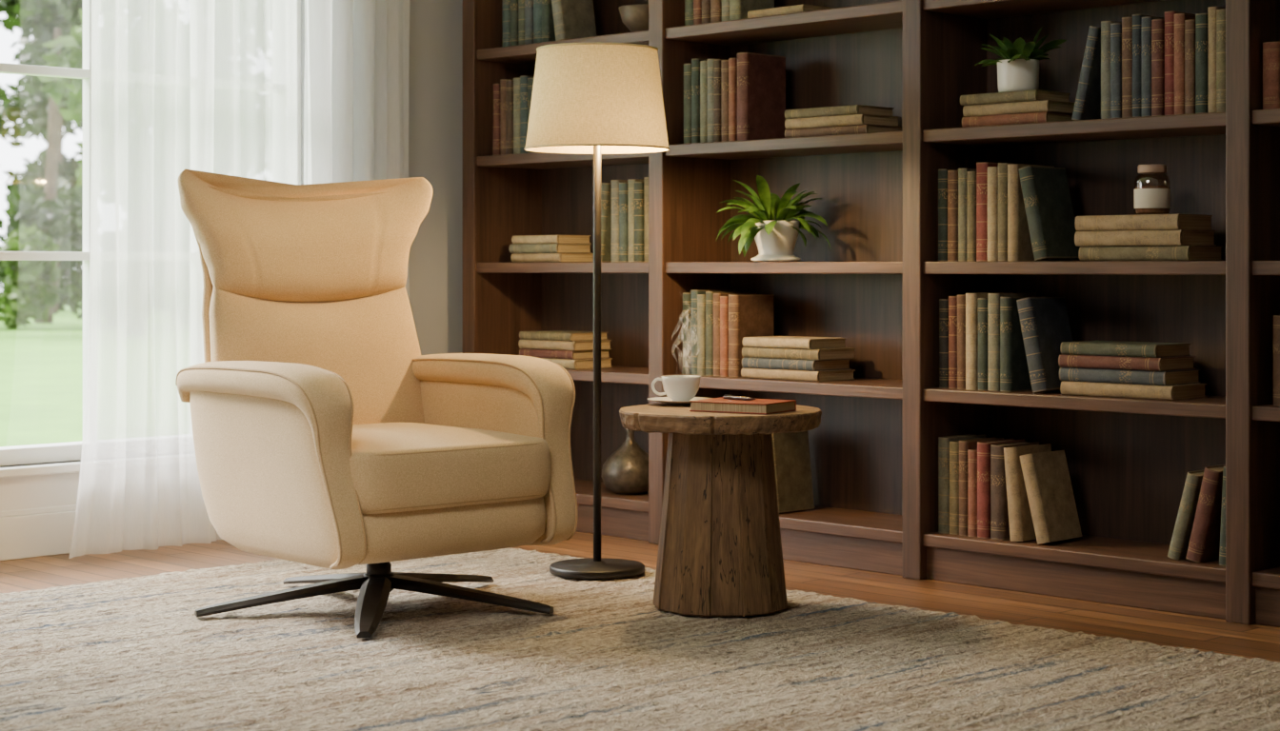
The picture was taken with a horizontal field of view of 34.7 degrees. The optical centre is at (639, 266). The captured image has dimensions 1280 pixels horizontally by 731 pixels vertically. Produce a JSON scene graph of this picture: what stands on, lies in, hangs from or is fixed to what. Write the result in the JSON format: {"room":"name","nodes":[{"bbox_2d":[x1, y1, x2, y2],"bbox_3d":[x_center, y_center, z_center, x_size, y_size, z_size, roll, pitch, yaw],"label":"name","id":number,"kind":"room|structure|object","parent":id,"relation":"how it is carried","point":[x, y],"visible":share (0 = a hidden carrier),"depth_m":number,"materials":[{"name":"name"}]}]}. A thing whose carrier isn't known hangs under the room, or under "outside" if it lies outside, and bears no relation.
{"room":"home library","nodes":[
{"label":"home library","id":0,"kind":"room"},
{"bbox_2d":[0,0,462,467],"bbox_3d":[-3.061,-0.425,5.769,6.920,2.750,0.160,0,0,-45],"label":"wall","id":1,"kind":"structure","parent":0,"point":[435,72],"depth_m":7.90,"materials":[{"name":"paint"}]},
{"bbox_2d":[0,504,76,560],"bbox_3d":[-2.994,0.870,5.701,6.920,0.160,0.030,0,0,-45],"label":"baseboard","id":2,"kind":"structure","parent":1,"relation":"attached to","point":[39,531],"depth_m":6.69,"materials":[{"name":"white paint"}]},
{"bbox_2d":[0,460,80,478],"bbox_3d":[-2.303,0.665,6.381,3.260,0.030,0.090,0,0,-45],"label":"trim","id":3,"kind":"structure","parent":1,"relation":"attached to","point":[8,471],"depth_m":6.67,"materials":[{"name":"white paint"}]},
{"bbox_2d":[0,0,300,466],"bbox_3d":[-2.362,-0.390,6.441,3.060,2.080,0.100,0,0,-45],"label":"window","id":4,"kind":"structure","parent":1,"relation":"in","point":[30,454],"depth_m":6.90,"materials":[{"name":"white paint"}]},
{"bbox_2d":[0,37,305,511],"bbox_3d":[-2.306,-0.360,6.384,3.240,2.320,0.020,0,0,-45],"label":"trim","id":5,"kind":"structure","parent":1,"relation":"attached to","point":[25,492],"depth_m":6.71,"materials":[{"name":"white paint"}]},
{"bbox_2d":[0,531,1279,662],"bbox_3d":[-0.306,1.010,3.036,7.020,0.120,7.960,0,0,-45],"label":"floor","id":6,"kind":"structure","parent":0,"point":[1205,634],"depth_m":6.04,"materials":[{"name":"brown wood"}]},
{"bbox_2d":[0,547,1279,730],"bbox_3d":[-0.280,0.941,4.352,3.308,0.014,4.407,0,0,-45],"label":"area rug","id":7,"kind":"object","parent":6,"relation":"on","point":[128,654],"visible":0.88,"depth_m":4.80,"materials":[{"name":"carpet"}]},
{"bbox_2d":[175,168,578,638],"bbox_3d":[-0.758,0.332,5.688,0.960,1.203,0.953,0,0,-39],"label":"armchair","id":8,"kind":"object","parent":7,"relation":"on","point":[324,434],"visible":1,"depth_m":5.59,"materials":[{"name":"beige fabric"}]},
{"bbox_2d":[209,286,424,424],"bbox_3d":[-0.930,0.296,5.878,0.692,0.515,0.262,0,0,-41],"label":"cushion","id":9,"kind":"object","parent":8,"relation":"on","point":[367,336],"depth_m":5.86,"materials":[{"name":"beige fabric"}]},
{"bbox_2d":[349,422,550,514],"bbox_3d":[-0.679,0.531,5.595,0.661,0.194,0.673,0,0,-41],"label":"seat cushion","id":10,"kind":"object","parent":8,"relation":"on","point":[395,468],"depth_m":5.36,"materials":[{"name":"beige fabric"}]},
{"bbox_2d":[524,42,670,579],"bbox_3d":[-0.131,0.135,6.256,0.445,1.599,0.445,0,0,8],"label":"floor lamp","id":11,"kind":"object","parent":7,"relation":"on","point":[596,99],"visible":1,"depth_m":6.11,"materials":[{"name":"beige fabric"}]},
{"bbox_2d":[619,403,821,617],"bbox_3d":[0.221,0.663,5.637,0.557,0.542,0.563,0,0,2],"label":"side table","id":12,"kind":"object","parent":7,"relation":"on","point":[720,553],"visible":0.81,"depth_m":5.50,"materials":[{"name":"brown wood"}]},
{"bbox_2d":[647,397,712,405],"bbox_3d":[0.116,0.383,5.801,0.192,0.016,0.192,0,0,-45],"label":"saucer","id":13,"kind":"object","parent":12,"relation":"on","point":[666,400],"visible":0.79,"depth_m":5.77,"materials":[{"name":"white ceramic"}]},
{"bbox_2d":[651,375,700,400],"bbox_3d":[0.113,0.348,5.801,0.117,0.074,0.117,0,0,-45],"label":"coffee cup","id":14,"kind":"object","parent":13,"relation":"on","point":[677,388],"visible":0.83,"depth_m":5.76,"materials":[{"name":"white ceramic"}]},
{"bbox_2d":[689,398,796,414],"bbox_3d":[0.279,0.378,5.551,0.236,0.028,0.172,0,0,32],"label":"journal","id":15,"kind":"object","parent":12,"relation":"on","point":[714,405],"visible":1,"depth_m":5.49,"materials":[{"name":"brown leather"}]},
{"bbox_2d":[462,0,1279,627],"bbox_3d":[0.980,-0.250,6.319,0.360,2.400,4.350,0,0,-45],"label":"bookcase","id":16,"kind":"object","parent":6,"relation":"on","point":[880,283],"visible":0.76,"depth_m":6.34,"materials":[{"name":"brown wood"}]},
{"bbox_2d":[510,253,593,262],"bbox_3d":[-0.320,-0.032,7.580,0.183,0.033,0.270,0,0,-45],"label":"book","id":17,"kind":"object","parent":16,"relation":"on","point":[515,257],"visible":0.95,"depth_m":7.51,"materials":[{"name":"beige fabric"}]},
{"bbox_2d":[508,243,591,253],"bbox_3d":[-0.333,-0.066,7.580,0.176,0.033,0.260,0,0,-45],"label":"book","id":18,"kind":"object","parent":17,"relation":"on","point":[519,248],"visible":0.99,"depth_m":7.50,"materials":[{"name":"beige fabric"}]},
{"bbox_2d":[551,0,596,40],"bbox_3d":[-0.248,-0.943,7.500,0.170,0.255,0.088,0,0,-45],"label":"book","id":19,"kind":"object","parent":16,"relation":"on","point":[572,19],"visible":0.88,"depth_m":7.46,"materials":[{"name":"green fabric"}]},
{"bbox_2d":[540,358,612,369],"bbox_3d":[-0.277,0.353,7.532,0.190,0.033,0.310,0,0,-45],"label":"book","id":20,"kind":"object","parent":16,"relation":"on","point":[580,364],"visible":0.44,"depth_m":7.41,"materials":[{"name":"beige paper"}]},
{"bbox_2d":[519,348,610,359],"bbox_3d":[-0.278,0.320,7.542,0.190,0.031,0.290,0,0,-45],"label":"book","id":21,"kind":"object","parent":20,"relation":"on","point":[538,353],"visible":0.84,"depth_m":7.45,"materials":[{"name":"red fabric"}]},
{"bbox_2d":[518,339,611,350],"bbox_3d":[-0.277,0.287,7.538,0.190,0.033,0.300,0,0,-45],"label":"book","id":22,"kind":"object","parent":21,"relation":"on","point":[523,344],"visible":0.93,"depth_m":7.45,"materials":[{"name":"beige paper"}]},
{"bbox_2d":[519,330,608,340],"bbox_3d":[-0.282,0.255,7.540,0.190,0.029,0.280,0,0,-45],"label":"book","id":23,"kind":"object","parent":22,"relation":"on","point":[550,335],"visible":1,"depth_m":7.46,"materials":[{"name":"beige paper"}]},
{"bbox_2d":[600,182,611,261],"bbox_3d":[-0.073,-0.157,7.336,0.190,0.282,0.069,0,0,-45],"label":"book","id":24,"kind":"object","parent":16,"relation":"on","point":[606,190],"visible":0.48,"depth_m":7.27,"materials":[{"name":"green fabric"}]},
{"bbox_2d":[619,182,628,261],"bbox_3d":[0.001,-0.155,7.268,0.190,0.280,0.039,0,0,-45],"label":"book","id":25,"kind":"object","parent":16,"relation":"on","point":[623,187],"visible":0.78,"depth_m":7.20,"materials":[{"name":"teal fabric"}]},
{"bbox_2d":[601,427,648,495],"bbox_3d":[-0.035,0.691,7.311,0.206,0.237,0.206,0,0,-45],"label":"bottle vase","id":26,"kind":"object","parent":16,"relation":"on","point":[626,471],"visible":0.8,"depth_m":7.24,"materials":[{"name":"brown metal"}]},
{"bbox_2d":[634,181,643,261],"bbox_3d":[0.054,-0.155,7.208,0.190,0.280,0.041,0,0,-45],"label":"book","id":27,"kind":"object","parent":16,"relation":"on","point":[638,186],"visible":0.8,"depth_m":7.14,"materials":[{"name":"green fabric"}]},
{"bbox_2d":[682,292,691,375],"bbox_3d":[0.220,0.230,7.041,0.190,0.280,0.035,0,0,-45],"label":"book","id":28,"kind":"object","parent":16,"relation":"on","point":[687,296],"visible":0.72,"depth_m":6.97,"materials":[{"name":"green fabric"}]},
{"bbox_2d":[691,58,707,143],"bbox_3d":[0.252,-0.560,7.016,0.197,0.290,0.035,0,0,-45],"label":"book","id":29,"kind":"object","parent":16,"relation":"on","point":[695,63],"visible":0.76,"depth_m":6.94,"materials":[{"name":"green fabric"}]},
{"bbox_2d":[705,291,749,376],"bbox_3d":[0.297,0.227,6.974,0.194,0.285,0.031,0,0,-45],"label":"book","id":30,"kind":"object","parent":16,"relation":"on","point":[709,294],"visible":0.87,"depth_m":6.90,"materials":[{"name":"green fabric"}]},
{"bbox_2d":[728,58,737,140],"bbox_3d":[0.370,-0.555,6.895,0.190,0.280,0.029,0,0,-45],"label":"book","id":31,"kind":"object","parent":16,"relation":"on","point":[732,62],"visible":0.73,"depth_m":6.83,"materials":[{"name":"orange fabric"}]},
{"bbox_2d":[728,294,773,377],"bbox_3d":[0.371,0.232,6.897,0.187,0.275,0.044,0,0,-45],"label":"book","id":32,"kind":"object","parent":16,"relation":"on","point":[750,315],"visible":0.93,"depth_m":6.84,"materials":[{"name":"brown fabric"}]},
{"bbox_2d":[737,52,785,140],"bbox_3d":[0.404,-0.563,6.873,0.200,0.295,0.049,0,0,-45],"label":"book","id":33,"kind":"object","parent":16,"relation":"on","point":[761,78],"visible":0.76,"depth_m":6.84,"materials":[{"name":"red fabric"}]},
{"bbox_2d":[716,175,830,261],"bbox_3d":[0.441,-0.157,6.774,0.380,0.281,0.391,0,0,7],"label":"potted plant","id":34,"kind":"object","parent":16,"relation":"on","point":[775,241],"visible":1,"depth_m":6.74,"materials":[{"name":"green plant"}]},
{"bbox_2d":[772,431,814,513],"bbox_3d":[0.485,0.672,6.764,0.184,0.274,0.078,0,0,-45],"label":"book","id":35,"kind":"object","parent":16,"relation":"on","point":[790,450],"visible":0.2,"depth_m":6.75,"materials":[{"name":"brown fabric"}]},
{"bbox_2d":[740,367,855,381],"bbox_3d":[0.518,0.353,6.730,0.190,0.033,0.330,0,0,-45],"label":"book","id":36,"kind":"object","parent":16,"relation":"on","point":[746,372],"visible":0.94,"depth_m":6.64,"materials":[{"name":"beige paper"}]},
{"bbox_2d":[741,358,850,371],"bbox_3d":[0.513,0.319,6.734,0.190,0.033,0.310,0,0,-45],"label":"book","id":37,"kind":"object","parent":36,"relation":"on","point":[751,363],"visible":0.94,"depth_m":6.65,"materials":[{"name":"fabric"}]},
{"bbox_2d":[741,346,856,360],"bbox_3d":[0.520,0.284,6.730,0.190,0.035,0.330,0,0,-45],"label":"book","id":38,"kind":"object","parent":37,"relation":"on","point":[840,353],"visible":0.94,"depth_m":6.64,"materials":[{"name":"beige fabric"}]},
{"bbox_2d":[741,336,846,349],"bbox_3d":[0.508,0.250,6.738,0.190,0.031,0.290,0,0,-45],"label":"book","id":39,"kind":"object","parent":38,"relation":"on","point":[782,342],"visible":1,"depth_m":6.67,"materials":[{"name":"beige paper"}]},
{"bbox_2d":[784,124,902,138],"bbox_3d":[0.655,-0.430,6.585,0.190,0.029,0.340,0,0,-45],"label":"book","id":40,"kind":"object","parent":16,"relation":"on","point":[856,129],"visible":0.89,"depth_m":6.49,"materials":[{"name":"brown fabric"}]},
{"bbox_2d":[784,113,899,129],"bbox_3d":[0.649,-0.462,6.589,0.190,0.033,0.320,0,0,-45],"label":"book","id":41,"kind":"object","parent":40,"relation":"on","point":[851,119],"visible":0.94,"depth_m":6.50,"materials":[{"name":"beige fabric"}]},
{"bbox_2d":[784,104,894,119],"bbox_3d":[0.642,-0.494,6.605,0.190,0.029,0.300,0,0,-45],"label":"book","id":42,"kind":"object","parent":41,"relation":"on","point":[853,109],"visible":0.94,"depth_m":6.52,"materials":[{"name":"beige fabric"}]},
{"bbox_2d":[939,299,948,388],"bbox_3d":[0.980,0.234,6.268,0.184,0.270,0.033,0,0,-45],"label":"book","id":43,"kind":"object","parent":16,"relation":"on","point":[943,303],"visible":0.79,"depth_m":6.20,"materials":[{"name":"black fabric"}]},
{"bbox_2d":[938,169,958,261],"bbox_3d":[0.980,-0.155,6.273,0.190,0.280,0.035,0,0,-45],"label":"book","id":44,"kind":"object","parent":16,"relation":"on","point":[942,173],"visible":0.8,"depth_m":6.20,"materials":[{"name":"green fabric"}]},
{"bbox_2d":[947,170,958,261],"bbox_3d":[1.004,-0.153,6.247,0.187,0.275,0.035,0,0,-45],"label":"book","id":45,"kind":"object","parent":16,"relation":"on","point":[952,175],"visible":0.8,"depth_m":6.18,"materials":[{"name":"brown fabric"}]},
{"bbox_2d":[948,296,957,389],"bbox_3d":[1.008,0.230,6.247,0.190,0.280,0.033,0,0,-45],"label":"book","id":46,"kind":"object","parent":16,"relation":"on","point":[952,300],"visible":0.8,"depth_m":6.18,"materials":[{"name":"red fabric"}]},
{"bbox_2d":[957,294,965,389],"bbox_3d":[1.030,0.227,6.221,0.194,0.285,0.033,0,0,-45],"label":"book","id":47,"kind":"object","parent":16,"relation":"on","point":[961,298],"visible":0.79,"depth_m":6.15,"materials":[{"name":"brown fabric"}]},
{"bbox_2d":[938,434,985,534],"bbox_3d":[0.986,0.664,6.279,0.197,0.290,0.041,0,0,-45],"label":"book","id":48,"kind":"object","parent":16,"relation":"on","point":[943,442],"visible":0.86,"depth_m":6.21,"materials":[{"name":"green fabric"}]},
{"bbox_2d":[949,438,981,535],"bbox_3d":[1.011,0.669,6.247,0.190,0.280,0.039,0,0,-45],"label":"book","id":49,"kind":"object","parent":16,"relation":"on","point":[953,445],"visible":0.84,"depth_m":6.18,"materials":[{"name":"green fabric"}]},
{"bbox_2d":[958,168,976,261],"bbox_3d":[1.033,-0.155,6.226,0.190,0.280,0.033,0,0,-45],"label":"book","id":50,"kind":"object","parent":16,"relation":"on","point":[962,172],"visible":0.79,"depth_m":6.16,"materials":[{"name":"green fabric"}]},
{"bbox_2d":[966,171,976,261],"bbox_3d":[1.053,-0.150,6.200,0.184,0.270,0.031,0,0,-45],"label":"book","id":51,"kind":"object","parent":16,"relation":"on","point":[970,175],"visible":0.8,"depth_m":6.13,"materials":[{"name":"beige fabric"}]},
{"bbox_2d":[968,448,977,537],"bbox_3d":[1.053,0.679,6.188,0.177,0.260,0.033,0,0,-45],"label":"book","id":52,"kind":"object","parent":16,"relation":"on","point":[972,453],"visible":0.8,"depth_m":6.12,"materials":[{"name":"orange fabric"}]},
{"bbox_2d":[959,437,1003,536],"bbox_3d":[1.035,0.667,6.218,0.194,0.285,0.033,0,0,-45],"label":"book","id":53,"kind":"object","parent":16,"relation":"on","point":[965,446],"visible":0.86,"depth_m":6.15,"materials":[{"name":"brown fabric"}]},
{"bbox_2d":[978,298,987,390],"bbox_3d":[1.082,0.232,6.166,0.187,0.275,0.037,0,0,-45],"label":"book","id":54,"kind":"object","parent":16,"relation":"on","point":[982,302],"visible":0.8,"depth_m":6.10,"materials":[{"name":"green fabric"}]},
{"bbox_2d":[976,162,999,261],"bbox_3d":[1.087,-0.163,6.178,0.200,0.295,0.045,0,0,-45],"label":"book","id":55,"kind":"object","parent":16,"relation":"on","point":[981,168],"visible":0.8,"depth_m":6.11,"materials":[{"name":"red fabric"}]},
{"bbox_2d":[965,292,1013,390],"bbox_3d":[1.055,0.225,6.194,0.197,0.290,0.039,0,0,-45],"label":"book","id":56,"kind":"object","parent":16,"relation":"on","point":[971,299],"visible":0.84,"depth_m":6.12,"materials":[{"name":"beige fabric"}]},
{"bbox_2d":[987,166,998,261],"bbox_3d":[1.107,-0.155,6.140,0.190,0.280,0.035,0,0,-45],"label":"book","id":57,"kind":"object","parent":16,"relation":"on","point":[992,171],"visible":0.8,"depth_m":6.07,"materials":[{"name":"beige fabric"}]},
{"bbox_2d":[977,439,1024,539],"bbox_3d":[1.084,0.667,6.163,0.194,0.285,0.044,0,0,-45],"label":"book","id":58,"kind":"object","parent":16,"relation":"on","point":[983,448],"visible":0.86,"depth_m":6.09,"materials":[{"name":"red fabric"}]},
{"bbox_2d":[987,292,1036,391],"bbox_3d":[1.113,0.225,6.141,0.197,0.290,0.041,0,0,-45],"label":"book","id":59,"kind":"object","parent":16,"relation":"on","point":[993,299],"visible":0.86,"depth_m":6.07,"materials":[{"name":"green fabric"}]},
{"bbox_2d":[990,440,1039,539],"bbox_3d":[1.121,0.669,6.133,0.190,0.280,0.049,0,0,-45],"label":"book","id":60,"kind":"object","parent":16,"relation":"on","point":[999,511],"visible":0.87,"depth_m":6.06,"materials":[{"name":"brown fabric"}]},
{"bbox_2d":[961,111,1075,127],"bbox_3d":[1.137,-0.432,6.100,0.190,0.033,0.300,0,0,-45],"label":"book","id":61,"kind":"object","parent":16,"relation":"on","point":[1047,116],"visible":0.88,"depth_m":6.01,"materials":[{"name":"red fabric"}]},
{"bbox_2d":[962,100,1074,117],"bbox_3d":[1.141,-0.466,6.098,0.190,0.033,0.300,0,0,-45],"label":"book","id":62,"kind":"object","parent":61,"relation":"on","point":[1052,106],"visible":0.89,"depth_m":6.01,"materials":[{"name":"beige fabric"}]},
{"bbox_2d":[960,89,1070,105],"bbox_3d":[1.119,-0.499,6.110,0.183,0.031,0.270,0,0,-45],"label":"book","id":63,"kind":"object","parent":62,"relation":"on","point":[1033,94],"visible":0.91,"depth_m":6.03,"materials":[{"name":"green fabric"}]},
{"bbox_2d":[974,26,1066,92],"bbox_3d":[1.101,-0.612,6.082,0.255,0.192,0.249,0,0,-29],"label":"potted plant","id":64,"kind":"object","parent":63,"relation":"on","point":[1018,67],"visible":0.94,"depth_m":6.04,"materials":[{"name":"green plant"}]},
{"bbox_2d":[998,162,1042,261],"bbox_3d":[1.136,-0.161,6.118,0.197,0.290,0.035,0,0,-45],"label":"book","id":65,"kind":"object","parent":16,"relation":"on","point":[1002,167],"visible":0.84,"depth_m":6.04,"materials":[{"name":"green fabric"}]},
{"bbox_2d":[1000,296,1046,392],"bbox_3d":[1.141,0.230,6.111,0.190,0.280,0.039,0,0,-45],"label":"book","id":66,"kind":"object","parent":16,"relation":"on","point":[1014,374],"visible":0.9,"depth_m":6.05,"materials":[{"name":"green fabric"}]},
{"bbox_2d":[1003,443,1051,541],"bbox_3d":[1.157,0.670,6.082,0.187,0.278,0.069,0,0,-45],"label":"book","id":67,"kind":"object","parent":16,"relation":"on","point":[1020,519],"visible":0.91,"depth_m":6.02,"materials":[{"name":"beige fabric"}]},
{"bbox_2d":[1007,164,1054,261],"bbox_3d":[1.160,-0.158,6.090,0.194,0.285,0.037,0,0,-45],"label":"book","id":68,"kind":"object","parent":16,"relation":"on","point":[1019,243],"visible":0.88,"depth_m":6.03,"materials":[{"name":"beige fabric"}]},
{"bbox_2d":[1016,297,1072,393],"bbox_3d":[1.202,0.230,6.037,0.187,0.279,0.106,0,0,-45],"label":"book","id":69,"kind":"object","parent":16,"relation":"on","point":[1044,321],"visible":0.94,"depth_m":5.99,"materials":[{"name":"blue fabric"}]},
{"bbox_2d":[1018,165,1079,260],"bbox_3d":[1.205,-0.155,6.033,0.187,0.278,0.101,0,0,-45],"label":"book","id":70,"kind":"object","parent":16,"relation":"on","point":[1045,190],"visible":0.96,"depth_m":6.00,"materials":[{"name":"green fabric"}]},
{"bbox_2d":[1019,450,1081,544],"bbox_3d":[1.206,0.678,6.025,0.177,0.263,0.107,0,0,-45],"label":"book","id":71,"kind":"object","parent":16,"relation":"on","point":[1050,497],"visible":1,"depth_m":5.99,"materials":[{"name":"beige fabric"}]},
{"bbox_2d":[1071,25,1100,120],"bbox_3d":[1.330,-0.551,5.904,0.184,0.270,0.090,0,0,-45],"label":"book","id":72,"kind":"object","parent":16,"relation":"on","point":[1088,100],"visible":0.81,"depth_m":5.85,"materials":[{"name":"fabric"}]},
{"bbox_2d":[1100,20,1121,119],"bbox_3d":[1.383,-0.555,5.866,0.190,0.280,0.035,0,0,-45],"label":"book","id":73,"kind":"object","parent":16,"relation":"on","point":[1105,25],"visible":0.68,"depth_m":5.80,"materials":[{"name":"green fabric"}]},
{"bbox_2d":[1110,22,1121,119],"bbox_3d":[1.400,-0.550,5.833,0.184,0.270,0.033,0,0,-45],"label":"book","id":74,"kind":"object","parent":16,"relation":"on","point":[1115,28],"visible":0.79,"depth_m":5.77,"materials":[{"name":"fabric"}]},
{"bbox_2d":[1121,17,1132,118],"bbox_3d":[1.432,-0.558,5.816,0.194,0.285,0.035,0,0,-45],"label":"book","id":75,"kind":"object","parent":16,"relation":"on","point":[1127,22],"visible":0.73,"depth_m":5.75,"materials":[{"name":"brown fabric"}]},
{"bbox_2d":[1060,380,1206,400],"bbox_3d":[1.403,0.350,5.830,0.190,0.039,0.360,0,0,-45],"label":"book","id":76,"kind":"object","parent":16,"relation":"on","point":[1067,388],"visible":0.94,"depth_m":5.74,"materials":[{"name":"beige paper"}]},
{"bbox_2d":[1059,367,1200,385],"bbox_3d":[1.394,0.310,5.838,0.190,0.039,0.345,0,0,-45],"label":"book","id":77,"kind":"object","parent":76,"relation":"on","point":[1074,374],"visible":0.94,"depth_m":5.75,"materials":[{"name":"fabric"}]},
{"bbox_2d":[1058,354,1195,371],"bbox_3d":[1.386,0.272,5.838,0.190,0.035,0.330,0,0,-45],"label":"book","id":78,"kind":"object","parent":77,"relation":"on","point":[1165,364],"visible":0.94,"depth_m":5.75,"materials":[{"name":"red fabric"}]},
{"bbox_2d":[1060,340,1191,358],"bbox_3d":[1.386,0.236,5.849,0.190,0.035,0.310,0,0,-45],"label":"book","id":79,"kind":"object","parent":78,"relation":"on","point":[1149,350],"visible":1,"depth_m":5.77,"materials":[{"name":"green fabric"}]},
{"bbox_2d":[1132,14,1164,117],"bbox_3d":[1.454,-0.560,5.791,0.197,0.290,0.029,0,0,-45],"label":"book","id":80,"kind":"object","parent":16,"relation":"on","point":[1136,18],"visible":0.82,"depth_m":5.72,"materials":[{"name":"blue fabric"}]},
{"bbox_2d":[1078,245,1223,260],"bbox_3d":[1.443,-0.036,5.793,0.190,0.041,0.350,0,0,-45],"label":"book","id":81,"kind":"object","parent":16,"relation":"on","point":[1151,252],"visible":0.98,"depth_m":5.70,"materials":[{"name":"green fabric"}]},
{"bbox_2d":[1074,229,1216,246],"bbox_3d":[1.428,-0.079,5.797,0.190,0.043,0.340,0,0,-45],"label":"book","id":82,"kind":"object","parent":81,"relation":"on","point":[1173,237],"visible":0.98,"depth_m":5.71,"materials":[{"name":"beige fabric"}]},
{"bbox_2d":[1074,214,1213,231],"bbox_3d":[1.425,-0.123,5.801,0.190,0.043,0.330,0,0,-45],"label":"book","id":83,"kind":"object","parent":82,"relation":"on","point":[1138,222],"visible":0.96,"depth_m":5.71,"materials":[{"name":"beige fabric"}]},
{"bbox_2d":[1134,164,1170,213],"bbox_3d":[1.443,-0.217,5.772,0.100,0.141,0.100,0,0,-45],"label":"glass jar","id":84,"kind":"object","parent":83,"relation":"on","point":[1148,199],"visible":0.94,"depth_m":5.73,"materials":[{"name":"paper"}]},
{"bbox_2d":[1141,16,1163,117],"bbox_3d":[1.472,-0.555,5.766,0.190,0.280,0.031,0,0,-45],"label":"book","id":85,"kind":"object","parent":16,"relation":"on","point":[1146,21],"visible":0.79,"depth_m":5.70,"materials":[{"name":"fabric"}]},
{"bbox_2d":[1151,19,1164,116],"bbox_3d":[1.493,-0.550,5.739,0.184,0.270,0.035,0,0,-45],"label":"book","id":86,"kind":"object","parent":16,"relation":"on","point":[1157,25],"visible":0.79,"depth_m":5.67,"materials":[{"name":"red fabric"}]},
{"bbox_2d":[1164,10,1195,115],"bbox_3d":[1.529,-0.560,5.725,0.197,0.290,0.033,0,0,-45],"label":"book","id":87,"kind":"object","parent":16,"relation":"on","point":[1169,15],"visible":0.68,"depth_m":5.65,"materials":[{"name":"red fabric"}]},
{"bbox_2d":[1174,13,1195,115],"bbox_3d":[1.545,-0.555,5.693,0.190,0.280,0.033,0,0,-45],"label":"book","id":88,"kind":"object","parent":16,"relation":"on","point":[1179,18],"visible":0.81,"depth_m":5.62,"materials":[{"name":"orange fabric"}]},
{"bbox_2d":[1167,470,1204,560],"bbox_3d":[1.544,0.686,5.674,0.167,0.246,0.098,0,0,-45],"label":"book","id":89,"kind":"object","parent":16,"relation":"on","point":[1183,528],"visible":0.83,"depth_m":5.62,"materials":[{"name":"green fabric"}]},
{"bbox_2d":[1184,20,1195,114],"bbox_3d":[1.563,-0.545,5.666,0.177,0.260,0.029,0,0,-45],"label":"book","id":90,"kind":"object","parent":16,"relation":"on","point":[1190,25],"visible":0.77,"depth_m":5.60,"materials":[{"name":"brown fabric"}]},
{"bbox_2d":[1195,13,1207,113],"bbox_3d":[1.591,-0.553,5.647,0.187,0.275,0.035,0,0,-45],"label":"book","id":91,"kind":"object","parent":16,"relation":"on","point":[1201,19],"visible":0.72,"depth_m":5.58,"materials":[{"name":"green fabric"}]},
{"bbox_2d":[1186,464,1225,562],"bbox_3d":[1.589,0.677,5.635,0.177,0.264,0.102,0,0,-45],"label":"book","id":92,"kind":"object","parent":16,"relation":"on","point":[1204,546],"visible":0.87,"depth_m":5.58,"materials":[{"name":"red fabric"}]},
{"bbox_2d":[1207,6,1225,112],"bbox_3d":[1.622,-0.560,5.631,0.197,0.290,0.029,0,0,-45],"label":"book","id":93,"kind":"object","parent":16,"relation":"on","point":[1211,10],"visible":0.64,"depth_m":5.56,"materials":[{"name":"beige fabric"}]},
{"bbox_2d":[1216,8,1225,112],"bbox_3d":[1.635,-0.555,5.599,0.190,0.280,0.033,0,0,-45],"label":"book","id":94,"kind":"object","parent":16,"relation":"on","point":[1220,13],"visible":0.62,"depth_m":5.53,"materials":[{"name":"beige fabric"}]},
{"bbox_2d":[1262,41,1279,109],"bbox_3d":[1.712,-0.505,5.473,0.122,0.180,0.049,0,0,-45],"label":"book","id":95,"kind":"object","parent":16,"relation":"on","point":[1270,50],"visible":0.96,"depth_m":5.43,"materials":[{"name":"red fabric"}]},
{"label":"outside","id":96,"kind":"structure","parent":0,"visible":0},
{"bbox_2d":[0,295,82,446],"bbox_3d":[-23.113,1.250,44.921,150.000,0.001,83.520,0,0,-45],"label":"lawn","id":97,"kind":"structure","parent":96,"point":[41,365],"depth_m":22.31,"materials":[{"name":"green plant"}]},
{"bbox_2d":[0,222,65,329],"bbox_3d":[-12.574,0.200,40.979,1.930,2.148,1.907,0,0,-45],"label":"shrub","id":98,"kind":"object","parent":97,"relation":"on","point":[23,282],"visible":0.92,"depth_m":40.72,"materials":[{"name":"green plant"}]},
{"bbox_2d":[0,0,82,323],"bbox_3d":[-13.072,-3.173,45.131,3.487,8.867,3.527,0,0,-45],"label":"tree","id":99,"kind":"object","parent":97,"relation":"on","point":[62,221],"visible":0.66,"depth_m":44.90,"materials":[{"name":"green plant"}]},
{"bbox_2d":[0,40,82,314],"bbox_3d":[-15.723,-2.418,54.194,3.364,7.358,2.973,0,0,-45],"label":"tree","id":100,"kind":"object","parent":97,"relation":"on","point":[30,100],"visible":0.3,"depth_m":53.72,"materials":[{"name":"green plant"}]},
{"bbox_2d":[38,8,82,188],"bbox_3d":[-9.045,-2.891,36.877,3.368,8.300,3.206,0,0,-45],"label":"tree","id":101,"kind":"object","parent":97,"relation":"on","point":[74,103],"visible":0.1,"depth_m":36.48,"materials":[{"name":"green plant"}]},
{"bbox_3d":[-2.065,-1.570,6.425,3.660,0.028,0.028,0,0,-45],"label":"curtain rod","id":102,"kind":"object","parent":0,"visible":0},
{"bbox_2d":[68,0,297,559],"bbox_3d":[-1.532,-0.306,6.935,0.115,2.488,0.941,0,0,44],"label":"sheer curtain","id":103,"kind":"object","parent":102,"relation":"hanging from","point":[209,86],"visible":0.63,"depth_m":6.88,"materials":[{"name":"white fabric"}]},
{"bbox_2d":[303,0,409,300],"bbox_3d":[-1.016,-0.306,7.434,0.492,2.488,0.158,0,0,-45],"label":"sheer curtain","id":104,"kind":"object","parent":102,"relation":"hanging from","point":[357,51],"visible":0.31,"depth_m":7.42,"materials":[{"name":"white fabric"}]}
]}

